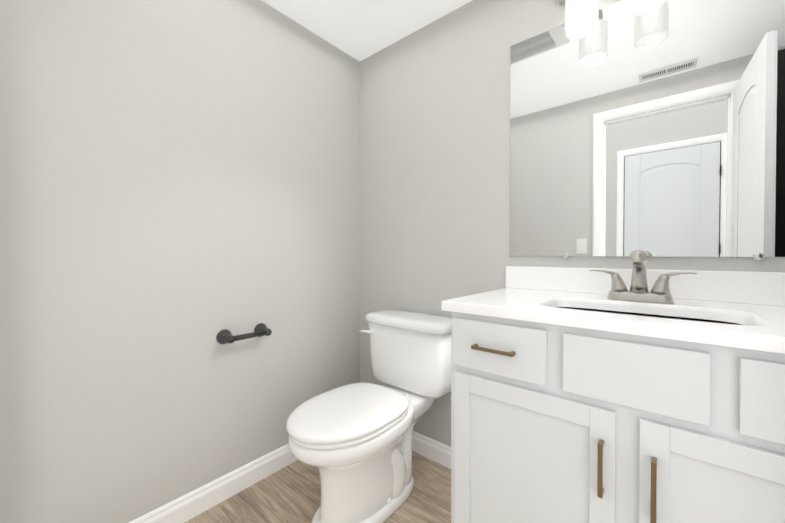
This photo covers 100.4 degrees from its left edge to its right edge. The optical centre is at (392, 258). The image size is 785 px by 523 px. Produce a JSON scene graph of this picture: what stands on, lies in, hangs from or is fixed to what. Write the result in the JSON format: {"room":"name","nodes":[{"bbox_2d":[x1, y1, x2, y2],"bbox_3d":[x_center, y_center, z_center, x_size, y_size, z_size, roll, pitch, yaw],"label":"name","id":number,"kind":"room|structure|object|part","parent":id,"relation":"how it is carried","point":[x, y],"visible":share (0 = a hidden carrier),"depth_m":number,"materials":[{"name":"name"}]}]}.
{"room":"bathroom","nodes":[
{"label":"bathroom","id":0,"kind":"room"},
{"bbox_2d":[0,0,359,522],"bbox_3d":[-0.679,-0.084,1.538,0.100,2.240,1.560,1,1,40],"label":"wall","id":1,"kind":"structure","parent":0,"point":[179,185],"depth_m":1.24,"materials":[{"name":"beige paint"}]},
{"bbox_2d":[129,443,297,522],"bbox_3d":[-0.668,0.986,1.475,0.014,0.100,1.460,1,1,40],"label":"baseboard","id":2,"kind":"structure","parent":1,"relation":"attached to","point":[191,504],"depth_m":1.39,"materials":[{"name":"white wood"}]},
{"bbox_2d":[216,323,271,343],"bbox_3d":[-0.641,0.337,1.445,0.082,0.063,0.228,1,1,40],"label":"toilet paper holder","id":3,"kind":"object","parent":1,"relation":"attached to","point":[224,336],"visible":1,"depth_m":1.40,"materials":[{"name":"grey metal"}]},
{"bbox_2d":[185,451,450,522],"bbox_3d":[-0.217,1.100,0.316,3.400,0.100,2.850,1,1,40],"label":"floor","id":4,"kind":"structure","parent":0,"point":[290,493],"depth_m":1.40,"materials":[{"name":"brown wood"}]},
{"bbox_2d":[286,309,450,522],"bbox_3d":[-0.088,0.660,1.409,0.496,0.755,0.778,1,1,40],"label":"toilet","id":5,"kind":"object","parent":4,"relation":"on","point":[352,442],"visible":1,"depth_m":1.31,"materials":[{"name":"white ceramic"}]},
{"bbox_3d":[-0.168,0.612,1.315,0.374,0.062,0.531,1,1,40],"label":"seat","id":6,"kind":"part","parent":5,"relation":"part of","materials":[{"name":"white plastic"}]},
{"bbox_3d":[-0.136,0.370,1.669,0.082,0.025,0.034,1,1,40],"label":"handle","id":7,"kind":"part","parent":5,"relation":"part of","materials":[{"name":"white plastic"}]},
{"bbox_3d":[0.091,0.455,1.619,0.496,0.351,0.223,1,1,40],"label":"tank","id":8,"kind":"part","parent":5,"relation":"part of","materials":[{"name":"white ceramic"}]},
{"bbox_2d":[441,250,784,522],"bbox_3d":[0.681,0.509,0.916,0.945,1.068,0.560,1,1,40],"label":"bathroom vanity","id":9,"kind":"object","parent":4,"relation":"on","point":[638,392],"visible":1,"depth_m":0.78,"materials":[{"name":"white paint"}]},
{"bbox_3d":[0.509,0.399,0.711,0.726,0.296,0.026,1,1,40],"label":"handle","id":10,"kind":"part","parent":9,"relation":"part of","materials":[{"name":"beige metal"}]},
{"bbox_3d":[0.523,0.256,0.726,0.877,0.142,0.016,1,1,40],"label":"drawer","id":11,"kind":"part","parent":9,"relation":"part of","materials":[{"name":"white paint"}]},
{"bbox_3d":[0.522,0.639,0.730,0.858,0.582,0.016,1,1,40],"label":"door","id":12,"kind":"part","parent":9,"relation":"part of","materials":[{"name":"white paint"}]},
{"bbox_2d":[590,250,697,303],"bbox_3d":[0.743,0.053,0.989,0.264,0.158,0.125,1,1,40],"label":"faucet","id":13,"kind":"object","parent":9,"relation":"on","point":[638,293],"depth_m":0.99,"materials":[{"name":"silver metal"}]},
{"bbox_2d":[262,0,471,61],"bbox_3d":[0.105,-1.246,0.787,2.250,0.100,1.675,1,1,40],"label":"ceiling","id":14,"kind":"structure","parent":0,"point":[359,30],"depth_m":1.64,"materials":[{"name":"white paint"}]},
{"bbox_2d":[360,0,784,446],"bbox_3d":[0.613,-0.083,1.402,2.250,2.240,0.100,1,1,40],"label":"wall","id":15,"kind":"structure","parent":0,"point":[434,163],"depth_m":1.63,"materials":[{"name":"beige paint"}]},
{"bbox_2d":[412,431,450,468],"bbox_3d":[0.154,0.984,1.727,0.944,0.100,0.014,1,1,40],"label":"baseboard","id":16,"kind":"structure","parent":15,"relation":"attached to","point":[432,449],"depth_m":1.68,"materials":[{"name":"white wood"}]},
{"bbox_2d":[558,0,666,38],"bbox_3d":[0.746,-0.928,1.100,0.380,0.273,0.170,1,1,40],"label":"sconce","id":17,"kind":"object","parent":15,"relation":"attached to","point":[581,18],"visible":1,"depth_m":1.09,"materials":[{"name":"white glass"}]},
{"bbox_2d":[506,266,784,305],"bbox_3d":[0.856,0.084,1.118,0.945,0.094,0.020,1,1,40],"label":"backsplash","id":18,"kind":"structure","parent":15,"relation":"attached to","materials":[{"name":"white stone"}]},
{"bbox_2d":[510,0,784,259],"bbox_3d":[0.858,-0.458,1.117,0.915,0.920,0.010,1,1,40],"label":"mirror","id":19,"kind":"object","parent":15,"relation":"attached to","point":[659,131],"visible":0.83,"depth_m":1.10,"materials":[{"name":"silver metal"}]}
]}

